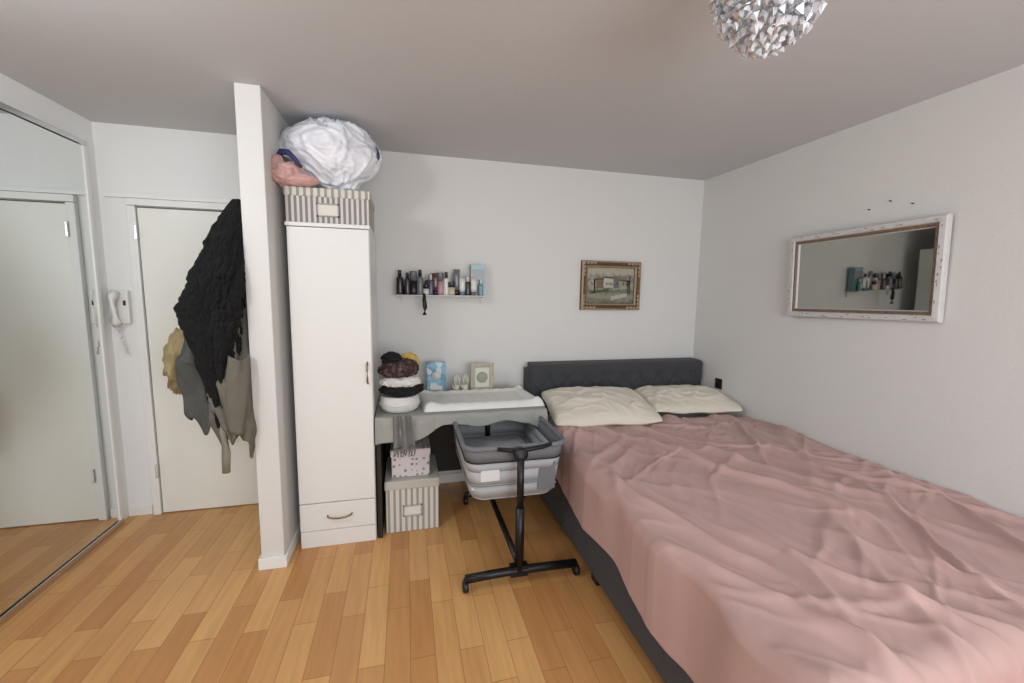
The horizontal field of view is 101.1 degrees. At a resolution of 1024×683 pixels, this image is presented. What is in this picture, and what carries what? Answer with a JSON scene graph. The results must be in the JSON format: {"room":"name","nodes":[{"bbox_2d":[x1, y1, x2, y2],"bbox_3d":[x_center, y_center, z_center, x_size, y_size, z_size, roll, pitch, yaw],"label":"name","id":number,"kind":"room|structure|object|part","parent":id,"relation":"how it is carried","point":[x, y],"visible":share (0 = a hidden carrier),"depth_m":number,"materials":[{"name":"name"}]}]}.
{"room":"studio apartment","nodes":[
{"label":"studio apartment","id":0,"kind":"room"},
{"bbox_2d":[0,73,128,519],"bbox_3d":[-1.903,0.197,0.339,0.100,2.370,4.535,-1,7,-14],"label":"wall","id":1,"kind":"structure","parent":0,"point":[14,94],"depth_m":2.39,"materials":[{"name":"paint"}]},
{"bbox_2d":[0,102,124,626],"bbox_3d":[-2.047,0.165,1.179,0.029,2.230,2.630,-1,7,-14],"label":"mirrored closet door","id":2,"kind":"structure","parent":1,"relation":"in","point":[60,493],"depth_m":2.05,"materials":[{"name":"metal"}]},
{"bbox_2d":[91,122,240,506],"bbox_3d":[-1.984,-0.089,2.725,1.115,2.370,0.165,-1,7,-14],"label":"wall","id":3,"kind":"structure","parent":0,"point":[128,158],"depth_m":2.52,"materials":[{"name":"white paint"}]},
{"bbox_2d":[108,290,132,353],"bbox_3d":[-2.323,-0.115,2.503,0.080,0.380,0.090,-1,7,-14],"label":"phone","id":4,"kind":"object","parent":3,"relation":"attached to","point":[119,300],"visible":1,"depth_m":2.50,"materials":[{"name":"plastic"}]},
{"bbox_3d":[-2.319,-0.008,2.513,0.046,0.166,0.018,-1,7,-14],"label":"cord","id":5,"kind":"part","parent":4,"relation":"part of","materials":[{"name":"plastic"}]},
{"bbox_2d":[128,505,153,515],"bbox_3d":[-2.359,1.074,2.679,0.128,0.060,0.014,-1,7,-14],"label":"baseboard","id":6,"kind":"structure","parent":3,"relation":"attached to","point":[144,509],"depth_m":2.67,"materials":[{"name":"white wood"}]},
{"bbox_2d":[126,205,162,514],"bbox_3d":[-2.248,0.153,2.586,0.042,1.914,0.030,-1,7,-14],"label":"door frame","id":7,"kind":"structure","parent":3,"relation":"attached to","point":[131,210],"depth_m":2.57,"materials":[{"name":"white wood"}]},
{"bbox_2d":[133,224,158,477],"bbox_3d":[-2.222,0.085,2.562,0.013,1.555,0.011,-1,7,-14],"label":"hinges","id":8,"kind":"object","parent":3,"relation":"attached to","point":[134,225],"visible":1,"depth_m":2.48,"materials":[{"name":"silver metal"}]},
{"bbox_2d":[103,191,231,203],"bbox_3d":[-1.912,-0.859,2.550,0.927,0.027,0.022,-1,7,-14],"label":"trim","id":9,"kind":"structure","parent":3,"relation":"attached to","point":[106,194],"depth_m":2.50,"materials":[{"name":"white wood"}]},
{"bbox_2d":[125,198,227,210],"bbox_3d":[-1.858,-0.824,2.564,0.816,0.039,0.030,-1,7,-14],"label":"door frame","id":10,"kind":"structure","parent":3,"relation":"in","point":[129,201],"depth_m":2.51,"materials":[{"name":"white wood"}]},
{"bbox_2d":[136,206,221,512],"bbox_3d":[-1.874,0.147,2.691,0.734,1.912,0.008,-1,7,-14],"label":"gap","id":11,"kind":"object","parent":3,"relation":"attached to","point":[136,206],"visible":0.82,"depth_m":2.56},
{"bbox_2d":[137,208,257,511],"bbox_3d":[-1.872,0.148,2.687,0.724,1.899,0.016,-1,7,-14],"label":"door","id":12,"kind":"structure","parent":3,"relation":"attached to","point":[190,460],"depth_m":2.64,"materials":[{"name":"white wood"}]},
{"bbox_3d":[-1.328,-0.543,2.100,0.053,0.040,0.220,-1,7,-14],"label":"hook rail","id":13,"kind":"object","parent":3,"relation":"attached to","visible":0},
{"bbox_2d":[162,327,183,394],"bbox_3d":[-1.549,-0.125,2.095,0.396,0.808,0.208,2,7,9],"label":"tote bag","id":14,"kind":"object","parent":13,"relation":"hanging from","point":[172,349],"visible":0.3,"depth_m":2.05,"materials":[{"name":"beige fabric"}]},
{"bbox_2d":[175,338,210,434],"bbox_3d":[-1.500,0.009,2.096,0.281,0.870,0.321,0,7,-7],"label":"jacket","id":15,"kind":"object","parent":13,"relation":"hanging from","point":[190,384],"visible":0.18,"depth_m":2.00,"materials":[{"name":"fabric"}]},
{"bbox_2d":[173,199,245,428],"bbox_3d":[-1.413,-0.135,2.012,0.292,1.082,0.275,-1,7,-18],"label":"coat","id":16,"kind":"object","parent":13,"relation":"hanging from","point":[209,310],"visible":0.78,"depth_m":1.92,"materials":[{"name":"fabric"}]},
{"bbox_2d":[207,298,256,473],"bbox_3d":[-1.383,0.071,2.084,0.228,1.104,0.301,-1,7,-14],"label":"coat","id":17,"kind":"object","parent":13,"relation":"hanging from","point":[236,417],"visible":0.45,"depth_m":2.00,"materials":[{"name":"fabric"}]},
{"bbox_2d":[0,481,663,682],"bbox_3d":[0.107,1.391,1.019,4.295,0.100,4.780,-1,7,-14],"label":"floor","id":18,"kind":"structure","parent":0,"point":[183,596],"depth_m":1.90,"materials":[{"name":"brown wood"}]},
{"bbox_2d":[234,82,299,557],"bbox_3d":[-1.323,-0.045,2.444,0.108,2.370,0.800,-1,7,-14],"label":"wall partition","id":19,"kind":"structure","parent":18,"relation":"on","point":[259,125],"depth_m":2.10,"materials":[{"name":"white paint"}]},
{"bbox_2d":[258,523,300,570],"bbox_3d":[-1.333,1.104,2.550,0.134,0.062,0.764,-1,7,-14],"label":"baseboard","id":20,"kind":"structure","parent":19,"relation":"attached to","point":[282,561],"depth_m":2.19,"materials":[{"name":"white wood"}]},
{"bbox_2d":[284,221,378,548],"bbox_3d":[-1.028,0.244,2.528,0.411,1.785,0.551,-1,7,-14],"label":"wardrobe","id":21,"kind":"object","parent":18,"relation":"on","point":[332,267],"visible":0.88,"depth_m":2.29,"materials":[{"name":"white wood"}]},
{"bbox_2d":[283,186,374,232],"bbox_3d":[-1.004,-0.728,2.371,0.420,0.178,0.374,-1,7,-14],"label":"storage box","id":22,"kind":"object","parent":21,"relation":"on","point":[302,204],"visible":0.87,"depth_m":2.20,"materials":[{"name":"white cardboard"}]},
{"bbox_2d":[271,154,319,187],"bbox_3d":[-1.126,-0.860,2.143,0.240,0.160,0.198,5,8,32],"label":"fleece blanket","id":23,"kind":"object","parent":22,"relation":"on","point":[283,173],"visible":0.91,"depth_m":2.10,"materials":[{"name":"pink fabric"}]},
{"bbox_3d":[-1.004,-0.794,2.365,0.420,0.045,0.370,-1,7,-14],"label":"lid","id":24,"kind":"part","parent":22,"relation":"part of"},
{"bbox_2d":[276,116,383,190],"bbox_3d":[-0.993,-1.019,2.326,0.550,0.397,0.438,-1,7,-14],"label":"plastic bag","id":25,"kind":"object","parent":22,"relation":"on","point":[341,154],"visible":0.91,"depth_m":2.21,"materials":[{"name":"white plastic"}]},
{"bbox_3d":[-0.982,0.980,2.388,0.399,0.157,0.019,-1,7,-14],"label":"drawer","id":26,"kind":"part","parent":21,"relation":"part of","materials":[{"name":"white wood"}]},
{"bbox_3d":[-0.968,0.982,2.366,0.139,0.020,0.032,-1,7,-14],"label":"drawer handle","id":27,"kind":"part","parent":21,"relation":"part of","materials":[{"name":"gold metal"}]},
{"bbox_3d":[-0.792,0.175,2.311,0.010,0.128,0.035,-1,7,-14],"label":"door handle","id":28,"kind":"part","parent":21,"relation":"part of","materials":[{"name":"gold metal"}]},
{"bbox_2d":[384,454,438,532],"bbox_3d":[-0.643,0.963,2.712,0.320,0.324,0.394,-1,7,-14],"label":"storage box","id":29,"kind":"object","parent":18,"relation":"on","point":[412,503],"visible":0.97,"depth_m":2.53,"materials":[{"name":"white cardboard"}]},
{"bbox_2d":[390,436,429,477],"bbox_3d":[-0.643,0.716,2.668,0.235,0.173,0.280,-1,7,-14],"label":"gift box","id":30,"kind":"object","parent":29,"relation":"on","point":[405,466],"visible":0.7,"depth_m":2.54,"materials":[{"name":"white cardboard"}]},
{"bbox_3d":[-0.642,0.652,2.660,0.235,0.045,0.280,-1,7,-14],"label":"lid","id":31,"kind":"part","parent":30,"relation":"part of","materials":[{"name":"white cardboard"}]},
{"bbox_3d":[-0.641,0.829,2.698,0.320,0.055,0.390,-1,7,-14],"label":"lid","id":32,"kind":"part","parent":29,"relation":"part of","materials":[{"name":"beige cardboard"}]},
{"bbox_2d":[376,424,461,537],"bbox_3d":[-0.360,0.752,2.840,1.010,0.722,0.615,-1,7,-14],"label":"desk","id":33,"kind":"object","parent":18,"relation":"on","point":[442,445],"visible":0.3,"depth_m":3.08,"materials":[{"name":"black wood"}]},
{"bbox_2d":[375,387,547,457],"bbox_3d":[-0.347,0.499,2.774,1.018,0.244,0.649,-1,7,-14],"label":"tablecloth","id":34,"kind":"object","parent":33,"relation":"on","point":[402,430],"visible":0.44,"depth_m":2.45,"materials":[{"name":"white fabric"}]},
{"bbox_2d":[377,351,423,413],"bbox_3d":[-0.666,0.235,2.529,0.271,0.352,0.284,-1,7,-14],"label":"pile","id":35,"kind":"object","parent":34,"relation":"on","point":[400,389],"visible":1,"depth_m":2.45,"materials":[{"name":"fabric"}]},
{"bbox_2d":[379,394,420,413],"bbox_3d":[-0.674,0.362,2.534,0.242,0.098,0.230,-1,7,-14],"label":"basket","id":36,"kind":"object","parent":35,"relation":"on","point":[390,403],"depth_m":2.44,"materials":[{"name":"white fabric"}]},
{"bbox_2d":[426,361,445,390],"bbox_3d":[-0.529,0.253,2.935,0.130,0.224,0.053,-1,7,-14],"label":"gift box","id":37,"kind":"object","parent":34,"relation":"on","point":[435,370],"visible":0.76,"depth_m":2.91,"materials":[{"name":"blue cardboard"}]},
{"bbox_2d":[452,374,468,389],"bbox_3d":[-0.362,0.297,2.979,0.126,0.132,0.036,-1,7,-14],"label":"holder","id":38,"kind":"object","parent":34,"relation":"on","point":[465,386],"visible":0.84,"depth_m":2.97,"materials":[{"name":"ceramic"}]},
{"bbox_2d":[418,385,544,411],"bbox_3d":[-0.220,0.362,2.758,0.790,0.058,0.390,-1,7,-14],"label":"mat","id":39,"kind":"object","parent":34,"relation":"on","point":[474,399],"visible":0.99,"depth_m":2.68,"materials":[{"name":"plastic"}]},
{"bbox_2d":[471,363,493,389],"bbox_3d":[-0.213,0.257,3.011,0.165,0.205,0.020,-1,7,-14],"label":"frame","id":40,"kind":"object","parent":34,"relation":"on","point":[482,374],"visible":0.91,"depth_m":3.01,"materials":[{"name":"beige wood"}]},
{"bbox_2d":[452,416,579,593],"bbox_3d":[-0.048,0.808,2.487,0.601,0.703,0.927,-1,7,-14],"label":"crib","id":41,"kind":"object","parent":18,"relation":"on","point":[505,458],"visible":0.88,"depth_m":2.15,"materials":[{"name":"grey fabric"}]},
{"bbox_2d":[453,419,561,499],"bbox_3d":[-0.071,0.623,2.511,0.524,0.287,0.796,-1,7,-14],"label":"basket","id":42,"kind":"object","parent":41,"relation":"on","point":[489,473],"depth_m":2.17,"materials":[{"name":"grey fabric"}]},
{"bbox_3d":[-0.072,0.683,2.518,0.450,0.045,0.720,-1,7,-14],"label":"crib mattress","id":43,"kind":"part","parent":41,"relation":"part of","materials":[{"name":"grey fabric"}]},
{"bbox_2d":[523,357,1023,682],"bbox_3d":[1.098,0.747,2.260,1.543,0.915,2.486,-1,7,-14],"label":"double bed","id":44,"kind":"object","parent":18,"relation":"on","point":[731,549],"visible":0.98,"depth_m":1.53,"materials":[{"name":"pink fabric"}]},
{"bbox_2d":[542,386,662,426],"bbox_3d":[0.600,0.428,2.906,0.732,0.187,0.486,0,7,-8],"label":"pillow","id":45,"kind":"object","parent":44,"relation":"on","point":[578,406],"depth_m":2.75,"materials":[{"name":"beige fabric"}]},
{"bbox_3d":[0.830,0.583,3.388,1.502,0.865,0.142,-1,7,-14],"label":"headboard","id":46,"kind":"part","parent":44,"relation":"part of","materials":[{"name":"grey fabric"}]},
{"bbox_3d":[1.101,1.028,2.292,1.455,0.250,2.230,-1,7,-14],"label":"frame","id":47,"kind":"part","parent":44,"relation":"part of","materials":[{"name":"grey fabric"}]},
{"bbox_3d":[1.109,0.782,2.258,1.430,0.243,2.220,-1,7,-14],"label":"mattress","id":48,"kind":"part","parent":44,"relation":"part of","materials":[{"name":"white fabric"}]},
{"bbox_2d":[634,385,742,413],"bbox_3d":[1.298,0.418,3.144,0.674,0.153,0.415,0,7,-6],"label":"pillow","id":49,"kind":"object","parent":44,"relation":"on","point":[676,399],"depth_m":3.02,"materials":[{"name":"beige fabric"}]},
{"bbox_2d":[312,151,704,473],"bbox_3d":[0.073,-0.122,3.266,3.220,2.370,0.120,-1,7,-14],"label":"wall","id":50,"kind":"structure","parent":0,"point":[531,228],"depth_m":3.16,"materials":[{"name":"paint"}]},
{"bbox_2d":[396,293,488,314],"bbox_3d":[-0.484,-0.263,2.963,0.635,0.148,0.154,-1,7,-14],"label":"wall shelf","id":51,"kind":"object","parent":50,"relation":"attached to","point":[424,302],"visible":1,"depth_m":2.88,"materials":[{"name":"white plastic"}]},
{"bbox_2d":[396,264,484,295],"bbox_3d":[-0.493,-0.436,2.950,0.614,0.219,0.110,-1,7,-14],"label":"toiletries","id":52,"kind":"object","parent":51,"relation":"on","point":[437,284],"visible":0.97,"depth_m":2.94},
{"bbox_2d":[439,472,464,482],"bbox_3d":[-0.442,1.035,3.208,0.940,0.070,0.013,-1,7,-14],"label":"baseboard","id":53,"kind":"structure","parent":50,"relation":"attached to","point":[449,477],"depth_m":3.20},
{"bbox_2d":[579,260,641,309],"bbox_3d":[0.782,-0.440,3.323,0.510,0.385,0.038,-1,7,-14],"label":"framed painting","id":54,"kind":"object","parent":50,"relation":"attached to","point":[604,285],"visible":1,"depth_m":3.32,"materials":[{"name":"paint"}]},
{"bbox_2d":[0,0,1023,180],"bbox_3d":[0.145,-1.062,0.727,4.295,0.100,4.780,-1,7,-14],"label":"ceiling","id":55,"kind":"structure","parent":0,"point":[641,87],"depth_m":1.75,"materials":[{"name":"paint"}]},
{"bbox_2d":[708,0,826,60],"bbox_3d":[0.628,-0.869,1.023,0.286,0.335,0.281,-1,7,-14],"label":"crystal chandelier","id":56,"kind":"object","parent":55,"relation":"hanging from","point":[748,19],"visible":1,"depth_m":1.01,"materials":[{"name":"silver metal"}]},
{"bbox_2d":[693,64,1023,517],"bbox_3d":[2.159,0.135,1.385,0.100,2.370,4.580,-1,7,-14],"label":"wall","id":57,"kind":"structure","parent":0,"point":[939,404],"depth_m":2.10,"materials":[{"name":"paint"}]},
{"bbox_2d":[715,378,721,388],"bbox_3d":[1.618,0.330,3.308,0.015,0.080,0.070,-1,7,-14],"label":"wall socket","id":58,"kind":"object","parent":57,"relation":"attached to","point":[718,382],"visible":1,"depth_m":3.30,"materials":[{"name":"black plastic"}]},
{"bbox_2d":[787,213,952,322],"bbox_3d":[1.845,-0.364,2.264,0.055,0.501,0.785,-1,7,-16],"label":"wall mirror","id":59,"kind":"object","parent":57,"relation":"attached to","point":[898,270],"visible":1,"depth_m":2.17,"materials":[{"name":"white wood"}]},
{"bbox_3d":[1.853,-0.364,2.265,0.014,0.398,0.684,-1,7,-15],"label":"glass","id":60,"kind":"part","parent":59,"relation":"part of","materials":[{"name":"mirror"}]}
]}

